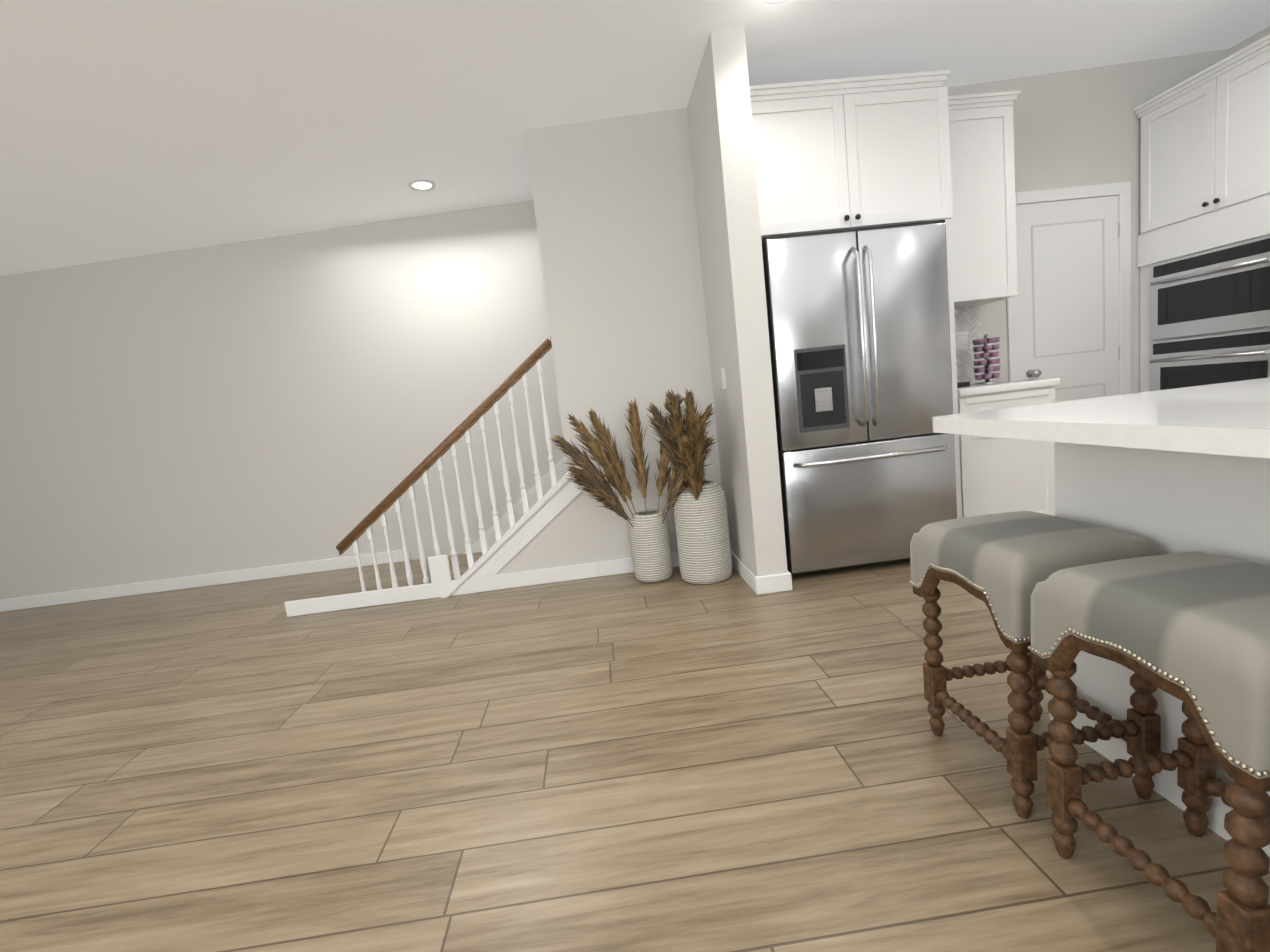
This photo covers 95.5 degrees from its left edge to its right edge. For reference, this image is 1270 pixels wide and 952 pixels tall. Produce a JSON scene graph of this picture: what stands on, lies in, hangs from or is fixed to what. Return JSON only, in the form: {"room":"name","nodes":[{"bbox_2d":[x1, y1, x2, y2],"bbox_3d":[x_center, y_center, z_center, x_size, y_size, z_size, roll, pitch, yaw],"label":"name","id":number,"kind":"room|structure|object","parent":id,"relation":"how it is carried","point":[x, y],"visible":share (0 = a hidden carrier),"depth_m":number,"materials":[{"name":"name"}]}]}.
{"room":"kitchen","nodes":[
{"label":"kitchen","id":0,"kind":"room"},
{"bbox_2d":[0,200,565,599],"bbox_3d":[-2.490,-0.698,4.466,5.730,2.900,0.120,-7,7,-3],"label":"wall","id":1,"kind":"structure","parent":0,"point":[292,398],"depth_m":4.39,"materials":[{"name":"paint"}]},
{"bbox_2d":[0,456,792,616],"bbox_3d":[-0.221,0.678,-0.462,9.320,1.951,10.300,-7,7,-3],"label":"baseboard","id":2,"kind":"structure","parent":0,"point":[479,575],"depth_m":3.57,"materials":[{"name":"white wood"}]},
{"bbox_2d":[496,108,721,574],"bbox_3d":[-0.465,-0.797,3.490,1.808,2.900,0.115,-7,7,-3],"label":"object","id":3,"kind":"structure","parent":0,"point":[616,216],"depth_m":3.43,"materials":[{"name":"paint"}]},
{"bbox_2d":[336,335,556,591],"bbox_3d":[-1.118,0.159,3.550,1.472,1.894,0.097,-7,7,-3],"label":"stair railing","id":4,"kind":"object","parent":3,"relation":"attached to","point":[455,435],"visible":0.73,"depth_m":3.53,"materials":[{"name":"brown wood"}]},
{"bbox_2d":[0,552,1269,951],"bbox_3d":[-0.108,1.179,-0.332,9.440,0.100,10.420,-7,7,-3],"label":"floor","id":5,"kind":"structure","parent":0,"point":[674,762],"depth_m":1.68,"materials":[{"name":"brown wood"}]},
{"bbox_2d":[550,389,731,584],"bbox_3d":[0.040,0.093,3.184,0.959,1.111,0.674,-7,7,-3],"label":"vases","id":6,"kind":"object","parent":5,"relation":"on","point":[696,501],"visible":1,"depth_m":3.22,"materials":[{"name":"ceramic"},{"name":"dried grass"}]},
{"bbox_2d":[762,220,956,576],"bbox_3d":[1.191,-0.407,3.359,0.942,1.800,0.822,-7,7,-3],"label":"fridge","id":7,"kind":"object","parent":5,"relation":"on","point":[859,333],"visible":0.88,"depth_m":3.01,"materials":[{"name":"grey metal"}]},
{"bbox_2d":[957,378,1059,517],"bbox_3d":[2.126,-0.096,3.578,0.588,0.925,0.643,-7,7,-3],"label":"base cabinet","id":8,"kind":"object","parent":5,"relation":"on","point":[1001,475],"visible":0.46,"depth_m":3.29,"materials":[{"name":"white wood"}]},
{"bbox_2d":[955,330,969,387],"bbox_3d":[1.893,-0.703,3.542,0.180,0.330,0.250,-7,7,-3],"label":"coffee maker","id":9,"kind":"object","parent":8,"relation":"on","point":[962,339],"visible":0.12,"depth_m":3.41,"materials":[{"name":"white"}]},
{"bbox_2d":[972,334,1000,384],"bbox_3d":[2.167,-0.720,3.556,0.146,0.300,0.146,-7,7,-3],"label":"coffee pod rack","id":10,"kind":"object","parent":8,"relation":"on","point":[986,355],"visible":1,"depth_m":3.52,"materials":[{"name":"silver metal"}]},
{"bbox_2d":[909,511,1166,818],"bbox_3d":[1.012,0.442,1.490,0.380,0.642,0.429,-7,7,-3],"label":"stool","id":11,"kind":"object","parent":5,"relation":"on","point":[1000,565],"visible":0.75,"depth_m":1.34,"materials":[{"name":"beige fabric"}]},
{"bbox_2d":[1028,552,1269,951],"bbox_3d":[1.046,0.497,1.034,0.380,0.642,0.429,-7,7,-3],"label":"stool","id":12,"kind":"object","parent":5,"relation":"on","point":[1191,630],"visible":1,"depth_m":0.97,"materials":[{"name":"beige fabric"}]},
{"bbox_2d":[1049,445,1269,857],"bbox_3d":[1.817,0.344,0.606,1.136,0.884,2.167,-7,7,-3],"label":"kitchen island","id":13,"kind":"object","parent":5,"relation":"on","point":[1177,470],"depth_m":1.32,"materials":[{"name":"white quartz"},{"name":"painted wood"}]},
{"bbox_2d":[932,377,1269,460],"bbox_3d":[1.631,-0.094,0.521,1.490,0.040,2.280,-7,7,-3],"label":"island countertop","id":14,"kind":"structure","parent":13,"relation":"on","point":[1228,419],"depth_m":1.14,"materials":[{"name":"white stone"}]},
{"bbox_2d":[1134,34,1269,391],"bbox_3d":[3.684,-1.080,3.421,0.688,2.562,0.946,-7,7,-3],"label":"tall cabinet","id":15,"kind":"object","parent":5,"relation":"on","point":[1203,250],"visible":0.85,"depth_m":3.38,"materials":[{"name":"white wood"}]},
{"bbox_2d":[0,0,1269,275],"bbox_3d":[-0.474,-1.593,-0.756,9.560,0.746,10.540,-7,7,-3],"label":"ceiling","id":16,"kind":"structure","parent":0,"point":[132,128],"depth_m":2.87,"materials":[{"name":"white paint"}]},
{"bbox_2d":[408,179,435,190],"bbox_3d":[-1.398,-1.909,3.784,0.176,0.011,0.176,-7,7,-3],"label":"recessed light","id":17,"kind":"object","parent":16,"relation":"in","point":[422,185],"visible":0.98,"depth_m":3.78,"materials":[{"name":"white"}]},
{"bbox_2d":[763,0,787,3],"bbox_3d":[0.618,-2.058,2.435,0.176,0.011,0.176,-7,7,-3],"label":"recessed light","id":18,"kind":"object","parent":16,"relation":"in","point":[773,1],"visible":1,"depth_m":2.50,"materials":[{"name":"white"}]},
{"bbox_2d":[687,27,787,576],"bbox_3d":[0.532,-0.878,3.254,0.160,2.900,0.880,-7,7,-3],"label":"wall pillar","id":19,"kind":"structure","parent":0,"point":[719,115],"depth_m":2.90,"materials":[{"name":"paint"}]},
{"bbox_2d":[721,367,726,388],"bbox_3d":[0.492,-0.542,3.200,0.006,0.120,0.080,-7,7,-3],"label":"light switch","id":20,"kind":"object","parent":19,"relation":"attached to","point":[723,376],"visible":0.98,"depth_m":3.19,"materials":[{"name":"white plastic"}]},
{"bbox_2d":[948,49,1227,393],"bbox_3d":[2.196,-1.141,3.850,3.590,2.900,0.120,-7,7,-3],"label":"wall","id":21,"kind":"structure","parent":0,"point":[1079,127],"depth_m":3.71,"materials":[{"name":"paint"}]},
{"bbox_2d":[749,70,961,518],"bbox_3d":[1.184,-0.801,3.422,1.126,2.562,0.661,-7,7,-3],"label":"upper cabinet","id":22,"kind":"object","parent":21,"relation":"attached to","point":[848,153],"visible":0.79,"depth_m":3.02,"materials":[{"name":"white wood"}]},
{"bbox_2d":[954,306,981,383],"bbox_3d":[2.012,-0.838,3.809,0.570,0.505,0.006,-7,7,-3],"label":"wall tile","id":23,"kind":"structure","parent":21,"relation":"attached to","point":[967,318],"depth_m":3.82,"materials":[{"name":"white tile"}]},
{"bbox_2d":[948,90,1020,307],"bbox_3d":[1.951,-1.624,3.520,0.592,1.132,0.381,-7,7,-3],"label":"upper cabinet","id":24,"kind":"object","parent":21,"relation":"attached to","point":[983,218],"visible":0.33,"depth_m":3.37,"materials":[{"name":"white wood"}]},
{"bbox_2d":[1007,181,1130,401],"bbox_3d":[2.921,-0.821,3.837,0.860,2.115,0.086,-7,7,-3],"label":"pantry door","id":25,"kind":"structure","parent":21,"relation":"in","point":[1069,315],"depth_m":3.82,"materials":[{"name":"white wood"}]},
{"bbox_2d":[1228,26,1269,55],"bbox_3d":[4.346,-0.850,-0.248,0.120,2.900,10.420,-7,7,-3],"label":"wall","id":26,"kind":"structure","parent":0,"point":[1249,41],"depth_m":3.60,"materials":[{"name":"paint"}]}
]}

